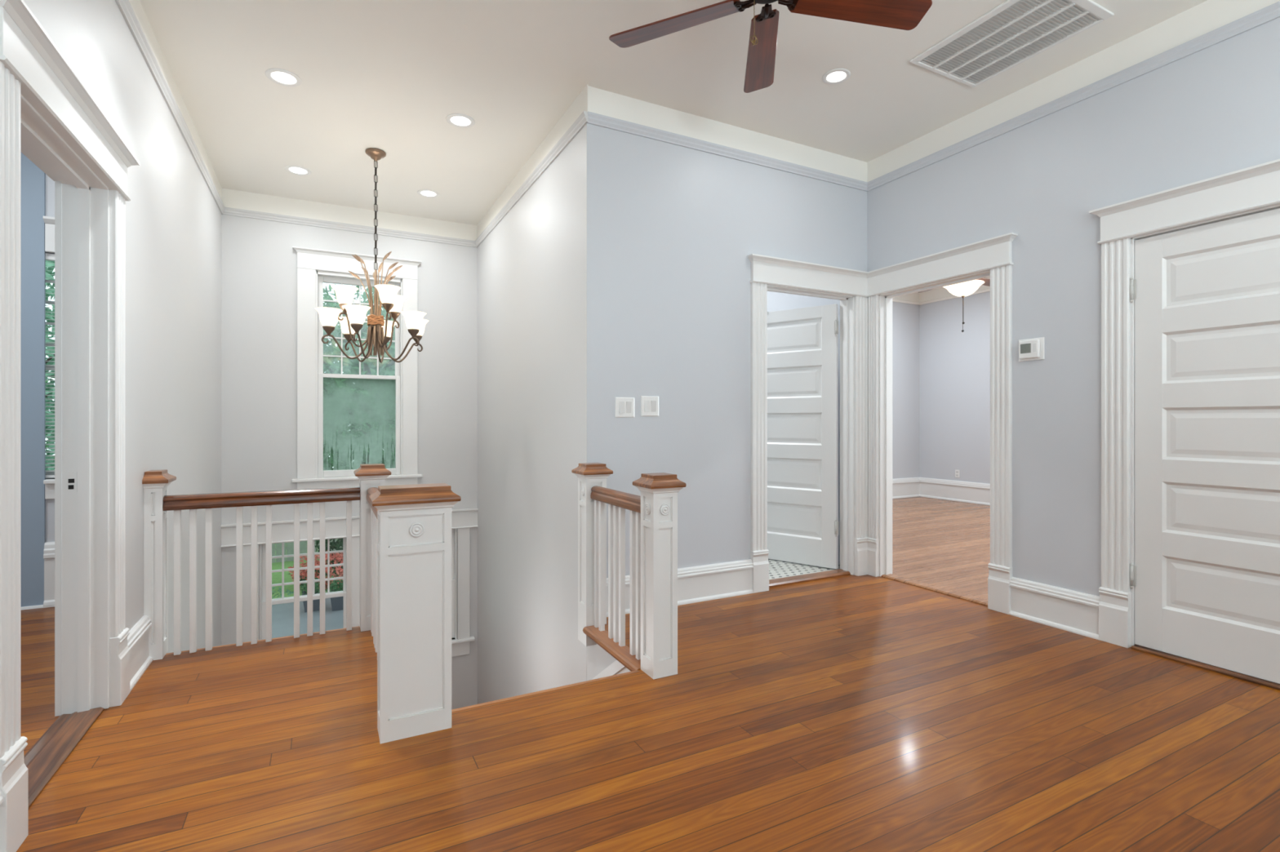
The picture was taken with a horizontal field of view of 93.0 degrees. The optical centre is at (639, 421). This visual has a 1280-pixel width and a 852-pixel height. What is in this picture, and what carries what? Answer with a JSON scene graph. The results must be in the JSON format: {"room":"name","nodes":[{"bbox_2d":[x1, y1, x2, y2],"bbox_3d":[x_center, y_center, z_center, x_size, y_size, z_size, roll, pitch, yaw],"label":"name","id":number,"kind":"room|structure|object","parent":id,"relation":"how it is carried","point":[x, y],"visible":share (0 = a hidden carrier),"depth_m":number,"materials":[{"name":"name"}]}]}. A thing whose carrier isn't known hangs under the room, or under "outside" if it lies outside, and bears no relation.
{"room":"upstairs landing","nodes":[
{"label":"upstairs landing","id":0,"kind":"room"},
{"bbox_2d":[21,152,45,607],"bbox_3d":[-4.753,-0.295,3.173,2.493,3.250,0.145,0,0,-27],"label":"wall","id":1,"kind":"structure","parent":0,"point":[33,178],"depth_m":3.66,"materials":[{"name":"paint"}]},
{"bbox_2d":[21,604,43,610],"bbox_3d":[-4.006,1.122,3.471,0.893,0.016,0.014,0,0,-27],"label":"trim","id":2,"kind":"structure","parent":1,"relation":"attached to","point":[39,606],"depth_m":3.65,"materials":[{"name":"white paint"}]},
{"bbox_2d":[43,542,54,608],"bbox_3d":[-3.349,0.935,3.819,0.595,0.391,0.034,0,0,-27],"label":"baseboard","id":3,"kind":"structure","parent":1,"relation":"attached to","point":[49,547],"depth_m":3.69,"materials":[{"name":"white paint"}]},
{"bbox_2d":[45,173,54,542],"bbox_3d":[-3.445,-0.295,3.861,0.768,3.250,0.130,0,0,-27],"label":"window","id":4,"kind":"structure","parent":1,"relation":"in","point":[50,184],"depth_m":3.71,"materials":[{"name":"white paint"}]},
{"bbox_2d":[43,215,54,499],"bbox_3d":[-3.434,-0.381,3.830,0.760,1.711,0.165,0,0,-27],"label":"window","id":5,"kind":"structure","parent":4,"relation":"attached to","point":[49,221],"depth_m":3.69,"materials":[{"name":"white paint"}]},
{"bbox_2d":[45,253,54,478],"bbox_3d":[-3.467,-0.339,3.807,0.670,1.373,0.037,0,0,-27],"label":"window blind","id":6,"kind":"object","parent":4,"relation":"attached to","point":[49,256],"visible":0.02,"depth_m":3.72,"materials":[{"name":"white plastic"}]},
{"bbox_2d":[23,0,221,653],"bbox_3d":[-1.560,0.705,1.218,0.140,5.250,8.800,0,0,-27],"label":"wall","id":7,"kind":"structure","parent":0,"point":[173,218],"depth_m":3.11,"materials":[{"name":"grey paint"}]},
{"bbox_2d":[0,791,4,805],"bbox_3d":[-0.539,1.022,-0.556,0.034,0.217,4.711,0,0,-27],"label":"baseboard","id":8,"kind":"structure","parent":7,"relation":"attached to","point":[2,798],"depth_m":1.53,"materials":[{"name":"white paint"}]},
{"bbox_2d":[0,0,140,851],"bbox_3d":[-1.942,0.021,1.991,0.230,2.218,1.167,0,0,-27],"label":"door frame","id":9,"kind":"structure","parent":7,"relation":"in","point":[48,115],"depth_m":2.33,"materials":[{"name":"white paint"}]},
{"bbox_2d":[127,615,152,692],"bbox_3d":[-2.224,1.022,2.684,0.034,0.217,0.386,0,0,-27],"label":"baseboard","id":10,"kind":"structure","parent":7,"relation":"attached to","point":[140,660],"depth_m":2.70,"materials":[{"name":"white paint"}]},
{"bbox_2d":[115,0,224,213],"bbox_3d":[-1.447,-1.733,1.181,0.026,0.056,8.630,0,0,-27],"label":"trim","id":11,"kind":"structure","parent":7,"relation":"attached to","point":[125,6],"depth_m":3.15,"materials":[{"name":"grey paint"}]},
{"bbox_2d":[271,598,342,638],"bbox_3d":[-5.581,4.679,10.736,60.000,0.101,11.600,0,0,-27],"label":"driveway","id":12,"kind":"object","parent":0,"point":[282,615],"depth_m":14.13,"materials":[{"name":"concrete"}]},
{"bbox_2d":[45,260,54,470],"bbox_3d":[-12.755,-0.932,10.592,5.226,11.134,4.819,0,0,-27],"label":"tree","id":13,"kind":"object","parent":12,"relation":"on","point":[51,266],"visible":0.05,"depth_m":11.13,"materials":[{"name":"green plant"}]},
{"bbox_2d":[299,582,319,613],"bbox_3d":[-8.051,4.242,14.880,0.546,0.773,0.588,0,0,-27],"label":"planter","id":14,"kind":"object","parent":12,"relation":"on","point":[316,603],"visible":0.31,"depth_m":14.77,"materials":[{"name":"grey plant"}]},
{"bbox_2d":[325,579,342,611],"bbox_3d":[-7.438,4.247,14.953,0.568,0.764,0.551,0,0,-10],"label":"planter","id":15,"kind":"object","parent":12,"relation":"on","point":[336,602],"visible":0.51,"depth_m":14.81,"materials":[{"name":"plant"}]},
{"bbox_2d":[323,284,395,470],"bbox_3d":[-6.368,0.745,14.212,5.284,7.781,4.790,0,0,-27],"label":"shade tree","id":16,"kind":"object","parent":12,"relation":"on","point":[366,425],"visible":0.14,"depth_m":12.97,"materials":[{"name":"green plant"}]},
{"bbox_2d":[221,213,477,710],"bbox_3d":[-2.510,0.705,5.587,2.204,5.250,0.170,0,0,-27],"label":"wall","id":17,"kind":"structure","parent":0,"point":[259,259],"depth_m":5.23,"materials":[{"name":"grey paint"}]},
{"bbox_2d":[220,508,478,657],"bbox_3d":[-2.550,1.563,5.535,2.084,1.414,0.225,0,0,-27],"label":"window","id":18,"kind":"structure","parent":17,"relation":"in","point":[462,520],"depth_m":5.41,"materials":[{"name":"white paint"}]},
{"bbox_2d":[222,187,476,247],"bbox_3d":[-2.523,-1.841,5.483,2.084,0.159,0.003,0,0,-27],"label":"trim","id":19,"kind":"structure","parent":17,"relation":"attached to","point":[232,198],"depth_m":5.41,"materials":[{"name":"white paint"}]},
{"bbox_2d":[291,246,422,489],"bbox_3d":[-2.556,-0.446,5.530,1.064,2.101,0.230,0,0,-27],"label":"window","id":20,"kind":"structure","parent":17,"relation":"in","point":[317,417],"depth_m":5.45,"materials":[{"name":"white paint"}]},
{"bbox_2d":[477,123,616,704],"bbox_3d":[-0.716,0.705,4.395,0.120,5.250,3.600,0,0,-27],"label":"wall","id":21,"kind":"structure","parent":0,"point":[532,265],"depth_m":4.34,"materials":[{"name":"grey paint"}]},
{"bbox_2d":[475,84,587,247],"bbox_3d":[-0.949,-1.841,4.710,0.003,0.159,2.827,0,0,-27],"label":"trim","id":22,"kind":"structure","parent":21,"relation":"attached to","point":[580,104],"depth_m":4.22,"materials":[{"name":"white paint"}]},
{"bbox_2d":[451,670,639,712],"bbox_3d":[-0.433,1.145,2.526,0.962,0.031,0.031,0,0,-27],"label":"trim","id":23,"kind":"structure","parent":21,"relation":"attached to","point":[637,671],"depth_m":2.53,"materials":[{"name":"brown wood"}]},
{"bbox_2d":[591,660,631,679],"bbox_3d":[-0.538,2.083,3.887,0.034,1.843,2.506,0,0,-27],"label":"trim","id":24,"kind":"structure","parent":21,"relation":"attached to","point":[615,668],"depth_m":3.08,"materials":[{"name":"white paint"}]},
{"bbox_2d":[16,497,1279,851],"bbox_3d":[0.966,1.249,2.587,12.100,0.262,8.900,0,0,-27],"label":"floor","id":25,"kind":"structure","parent":0,"point":[845,713],"depth_m":2.11,"materials":[{"name":"brown wood"}]},
{"bbox_2d":[23,706,104,808],"bbox_3d":[-1.964,1.124,1.980,0.130,0.012,0.827,0,0,-27],"label":"threshold","id":26,"kind":"object","parent":25,"relation":"on","point":[43,760],"visible":0.65,"depth_m":2.08,"materials":[{"name":"brown wood"}]},
{"bbox_2d":[142,469,176,660],"bbox_3d":[-2.325,0.684,2.918,0.126,0.891,0.178,0,0,-27],"label":"newel post","id":27,"kind":"object","parent":25,"relation":"on","point":[155,483],"visible":0.95,"depth_m":2.87,"materials":[{"name":"white paint"}]},
{"bbox_2d":[163,486,359,655],"bbox_3d":[-1.910,0.759,3.122,0.853,0.802,0.087,0,0,-27],"label":"balustrade","id":28,"kind":"object","parent":25,"relation":"on","point":[177,503],"visible":0.99,"depth_m":3.07,"materials":[{"name":"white wood"}]},
{"bbox_2d":[353,463,391,631],"bbox_3d":[-1.472,0.684,3.338,0.178,0.891,0.178,0,0,-27],"label":"newel post","id":29,"kind":"object","parent":25,"relation":"on","point":[370,475],"visible":0.63,"depth_m":3.27,"materials":[{"name":"white paint"}]},
{"bbox_2d":[366,487,377,653],"bbox_3d":[-1.178,0.744,2.773,0.068,0.772,1.152,0,0,-27],"label":"balustrade","id":30,"kind":"object","parent":25,"relation":"on","point":[371,491],"visible":0.12,"depth_m":3.06,"materials":[{"name":"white wood"}]},
{"bbox_2d":[368,483,461,744],"bbox_3d":[-0.830,0.684,2.235,0.299,0.891,0.181,0,0,-27],"label":"newel post","id":31,"kind":"object","parent":25,"relation":"on","point":[414,522],"visible":1,"depth_m":2.18,"materials":[{"name":"white paint"}]},
{"bbox_2d":[571,462,613,646],"bbox_3d":[-0.268,0.737,3.406,0.178,0.996,0.178,0,0,-27],"label":"newel post","id":32,"kind":"object","parent":25,"relation":"on","point":[589,475],"visible":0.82,"depth_m":3.35,"materials":[{"name":"white paint"}]},
{"bbox_2d":[582,485,640,671],"bbox_3d":[-0.116,0.757,3.058,0.114,0.798,0.636,0,0,-27],"label":"balustrade","id":33,"kind":"object","parent":25,"relation":"on","point":[613,641],"visible":0.8,"depth_m":3.06,"materials":[{"name":"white wood"}]},
{"bbox_2d":[632,472,686,679],"bbox_3d":[0.085,0.684,2.736,0.179,0.891,0.178,0,0,-27],"label":"newel post","id":34,"kind":"object","parent":25,"relation":"on","point":[659,491],"visible":1,"depth_m":2.69,"materials":[{"name":"white paint"}]},
{"bbox_2d":[768,568,850,587],"bbox_3d":[1.169,1.119,4.328,0.795,0.021,0.108,0,0,-27],"label":"threshold","id":35,"kind":"object","parent":25,"relation":"on","point":[834,573],"visible":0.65,"depth_m":4.31,"materials":[{"name":"brown wood"}]},
{"bbox_2d":[881,573,987,606],"bbox_3d":[1.984,1.123,4.067,0.100,0.013,0.814,0,0,-27],"label":"threshold","id":36,"kind":"object","parent":25,"relation":"on","point":[929,587],"visible":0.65,"depth_m":4.03,"materials":[{"name":"brown wood"}]},
{"bbox_2d":[1131,644,1279,690],"bbox_3d":[2.665,1.123,2.692,0.108,0.015,0.777,0,0,-27],"label":"threshold","id":37,"kind":"object","parent":25,"relation":"on","point":[1263,682],"visible":0.73,"depth_m":2.76,"materials":[{"name":"brown wood"}]},
{"bbox_2d":[139,0,1207,293],"bbox_3d":[1.002,-1.980,2.409,12.600,0.120,9.150,0,0,-27],"label":"ceiling","id":38,"kind":"structure","parent":0,"point":[387,76],"depth_m":3.42,"materials":[{"name":"white paint"}]},
{"bbox_2d":[265,68,302,86],"bbox_3d":[-1.990,-1.917,3.392,0.179,0.006,0.179,0,0,-27],"label":"recessed light","id":39,"kind":"object","parent":38,"relation":"in","point":[279,76],"visible":1,"depth_m":3.38,"materials":[{"name":"white ceramic"}]},
{"bbox_2d":[284,165,311,175],"bbox_3d":[-2.615,-1.917,4.645,0.179,0.006,0.179,0,0,-27],"label":"recessed light","id":40,"kind":"object","parent":38,"relation":"in","point":[296,170],"visible":1,"depth_m":4.64,"materials":[{"name":"white ceramic"}]},
{"bbox_2d":[315,147,428,363],"bbox_3d":[-1.891,-1.176,4.335,0.762,1.488,0.748,0,0,-27],"label":"chandelier","id":41,"kind":"object","parent":38,"relation":"hanging from","point":[378,336],"visible":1,"depth_m":4.27,"materials":[{"name":"brown metal"}]},
{"bbox_2d":[417,189,439,197],"bbox_3d":[-1.783,-1.917,5.116,0.179,0.006,0.179,0,0,-27],"label":"recessed light","id":42,"kind":"object","parent":38,"relation":"in","point":[424,193],"visible":1,"depth_m":5.10,"materials":[{"name":"white plastic"}]},
{"bbox_2d":[445,113,475,127],"bbox_3d":[-1.146,-1.917,3.878,0.179,0.006,0.179,0,0,-27],"label":"recessed light","id":43,"kind":"object","parent":38,"relation":"in","point":[459,120],"visible":1,"depth_m":3.87,"materials":[{"name":"white ceramic"}]},
{"bbox_2d":[608,0,932,93],"bbox_3d":[0.507,-1.676,2.269,1.283,0.488,1.226,0,0,-27],"label":"ceiling fan","id":44,"kind":"object","parent":38,"relation":"hanging from","point":[905,15],"visible":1,"depth_m":2.43,"materials":[{"name":"brown wood"}]},
{"bbox_2d":[822,68,850,84],"bbox_3d":[1.093,-1.917,3.379,0.152,0.006,0.152,0,0,-27],"label":"recessed light","id":45,"kind":"object","parent":38,"relation":"in","point":[836,76],"visible":1,"depth_m":3.38,"materials":[{"name":"white ceramic"}]},
{"bbox_2d":[918,277,990,332],"bbox_3d":[3.327,-1.411,6.193,1.224,1.016,1.284,0,0,-27],"label":"ceiling fan","id":46,"kind":"object","parent":38,"relation":"hanging from","point":[966,288],"visible":0.34,"depth_m":6.10,"materials":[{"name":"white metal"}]},
{"bbox_2d":[909,0,1114,87],"bbox_3d":[1.832,-1.913,3.042,0.537,0.013,0.700,0,0,-27],"label":"ceiling vent","id":47,"kind":"object","parent":38,"relation":"in","point":[1014,32],"visible":1,"depth_m":3.02,"materials":[{"name":"white metal"}]},
{"bbox_2d":[586,123,866,617],"bbox_3d":[0.669,-0.295,4.035,2.244,3.250,0.164,0,0,-27],"label":"wall","id":48,"kind":"structure","parent":0,"point":[672,229],"depth_m":3.79,"materials":[{"name":"blue paint"}]},
{"bbox_2d":[614,397,634,417],"bbox_3d":[-0.087,-0.081,3.580,0.126,0.119,0.013,0,0,-27],"label":"light switch","id":49,"kind":"object","parent":48,"relation":"attached to","point":[624,406],"visible":1,"depth_m":3.58,"materials":[{"name":"white plastic"}]},
{"bbox_2d":[640,395,658,416],"bbox_3d":[0.062,-0.089,3.657,0.123,0.122,0.013,0,0,-27],"label":"light switch","id":50,"kind":"object","parent":48,"relation":"attached to","point":[649,404],"visible":1,"depth_m":3.65,"materials":[{"name":"white plastic"}]},
{"bbox_2d":[587,85,866,182],"bbox_3d":[0.691,-1.841,3.990,2.247,0.159,0.003,0,0,-27],"label":"trim","id":51,"kind":"structure","parent":48,"relation":"attached to","point":[600,101],"depth_m":3.89,"materials":[{"name":"white paint"}]},
{"bbox_2d":[586,111,867,191],"bbox_3d":[0.696,-1.733,3.980,2.247,0.056,0.026,0,0,-27],"label":"trim","id":52,"kind":"structure","parent":48,"relation":"attached to","point":[593,118],"depth_m":3.87,"materials":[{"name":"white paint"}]},
{"bbox_2d":[746,253,868,593],"bbox_3d":[1.010,0.021,4.608,1.111,2.218,0.924,0,0,-27],"label":"door","id":53,"kind":"structure","parent":48,"relation":"in","point":[794,353],"depth_m":4.54,"materials":[{"name":"white paint"}]},
{"bbox_2d":[892,302,919,479],"bbox_3d":[2.292,-0.295,8.196,4.213,3.250,0.130,0,0,-27],"label":"wall","id":54,"kind":"structure","parent":0,"point":[905,317],"depth_m":8.97,"materials":[{"name":"blue paint"}]},
{"bbox_2d":[892,477,919,498],"bbox_3d":[3.125,0.987,8.537,2.420,0.286,0.034,0,0,-27],"label":"baseboard","id":55,"kind":"structure","parent":54,"relation":"attached to","point":[901,487],"depth_m":8.94,"materials":[{"name":"white paint"}]},
{"bbox_2d":[892,293,919,305],"bbox_3d":[2.328,-1.830,8.125,4.213,0.180,0.030,0,0,-27],"label":"trim","id":56,"kind":"structure","parent":54,"relation":"attached to","point":[913,299],"depth_m":8.99,"materials":[{"name":"white paint"}]},
{"bbox_2d":[919,291,990,484],"bbox_3d":[5.724,-0.295,6.301,0.130,3.250,6.700,0,0,-27],"label":"wall","id":57,"kind":"structure","parent":0,"point":[954,365],"depth_m":8.61,"materials":[{"name":"blue paint"}]},
{"bbox_2d":[919,477,990,506],"bbox_3d":[4.556,0.987,8.370,0.034,0.286,1.650,0,0,-27],"label":"baseboard","id":58,"kind":"structure","parent":57,"relation":"attached to","point":[977,493],"depth_m":8.56,"materials":[{"name":"white paint"}]},
{"bbox_2d":[919,277,990,305],"bbox_3d":[5.642,-1.830,6.286,0.030,0.180,6.350,0,0,-27],"label":"trim","id":59,"kind":"structure","parent":57,"relation":"attached to","point":[942,294],"depth_m":8.80,"materials":[{"name":"white paint"}]},
{"bbox_2d":[955,470,959,477],"bbox_3d":[4.473,0.743,8.558,0.008,0.105,0.066,0,0,-27],"label":"wall outlet","id":60,"kind":"object","parent":57,"relation":"attached to","point":[957,472],"visible":1,"depth_m":8.56,"materials":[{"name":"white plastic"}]},
{"bbox_2d":[767,17,1279,596],"bbox_3d":[2.401,-0.295,3.277,0.130,3.250,8.800,0,0,-27],"label":"wall","id":61,"kind":"structure","parent":0,"point":[1212,111],"depth_m":3.30,"materials":[{"name":"blue paint"}]},
{"bbox_2d":[867,232,1017,614],"bbox_3d":[1.972,0.021,4.035,0.192,2.218,1.106,0,0,-27],"label":"door frame","id":62,"kind":"structure","parent":61,"relation":"in","point":[992,257],"depth_m":3.81,"materials":[{"name":"white paint"}]},
{"bbox_2d":[1018,337,1044,361],"bbox_3d":[2.220,-0.407,3.454,0.028,0.125,0.142,0,0,-27],"label":"thermostat","id":63,"kind":"object","parent":61,"relation":"attached to","point":[1029,349],"visible":1,"depth_m":3.44,"materials":[{"name":"white plastic"}]},
{"bbox_2d":[1008,577,1099,639],"bbox_3d":[2.274,1.022,3.343,0.034,0.217,0.463,0,0,-27],"label":"baseboard","id":64,"kind":"structure","parent":61,"relation":"attached to","point":[1076,612],"depth_m":3.33,"materials":[{"name":"white paint"}]},
{"bbox_2d":[866,0,1279,191],"bbox_3d":[3.029,-1.841,1.926,0.003,0.159,5.823,0,0,-27],"label":"trim","id":65,"kind":"structure","parent":61,"relation":"attached to","point":[1208,15],"depth_m":3.24,"materials":[{"name":"white paint"}]},
{"bbox_2d":[1088,159,1279,684],"bbox_3d":[2.669,0.021,2.694,0.192,2.218,1.117,0,0,-27],"label":"door","id":66,"kind":"structure","parent":61,"relation":"in","point":[1190,273],"depth_m":2.82,"materials":[{"name":"white paint"}]},
{"label":"outside","id":67,"kind":"structure","parent":0,"visible":0},
{"bbox_2d":[271,538,342,599],"bbox_3d":[-17.966,4.670,34.559,60.000,0.120,42.100,0,0,-27],"label":"lawn","id":68,"kind":"structure","parent":67,"point":[276,576],"depth_m":17.80,"materials":[{"name":"green plant"}]},
{"bbox_2d":[45,321,395,470],"bbox_3d":[-11.885,0.253,24.204,18.638,8.769,4.089,0,0,-27],"label":"tree","id":69,"kind":"object","parent":68,"relation":"on","point":[329,351],"visible":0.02,"depth_m":23.33,"materials":[{"name":"green plant"}]},
{"bbox_2d":[271,586,293,598],"bbox_3d":[-12.091,4.413,14.107,7.131,0.644,0.662,0,0,-27],"label":"hedge","id":70,"kind":"object","parent":68,"relation":"on","point":[273,588],"visible":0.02,"depth_m":15.62,"materials":[{"name":"green plant"}]},
{"bbox_2d":[271,538,342,563],"bbox_3d":[-11.887,3.685,19.816,25.185,1.849,0.130,0,0,-27],"label":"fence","id":71,"kind":"object","parent":68,"relation":"on","point":[303,544],"visible":0.02,"depth_m":19.94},
{"bbox_2d":[287,550,342,591],"bbox_3d":[-8.629,4.156,16.812,2.041,1.156,1.616,0,0,-27],"label":"bush","id":72,"kind":"object","parent":68,"relation":"on","point":[334,572],"visible":0.3,"depth_m":16.45,"materials":[{"name":"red plant"}]},
{"bbox_2d":[314,537,342,571],"bbox_3d":[-8.807,3.310,18.622,2.208,2.707,1.984,0,0,-27],"label":"evergreen shrub","id":73,"kind":"object","parent":68,"relation":"on","point":[335,545],"visible":0.07,"depth_m":18.14,"materials":[{"name":"green plant"}]},
{"bbox_2d":[323,360,347,470],"bbox_3d":[-11.040,0.698,16.961,5.458,7.878,4.861,0,0,-27],"label":"shade tree","id":74,"kind":"object","parent":68,"relation":"on","point":[330,381],"visible":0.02,"depth_m":17.69,"materials":[{"name":"green plant"}]},
{"bbox_2d":[326,314,395,467],"bbox_3d":[-6.461,0.396,20.225,7.069,8.479,5.170,0,0,-27],"label":"shade tree","id":75,"kind":"object","parent":68,"relation":"on","point":[357,365],"visible":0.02,"depth_m":18.83,"materials":[{"name":"green plant"}]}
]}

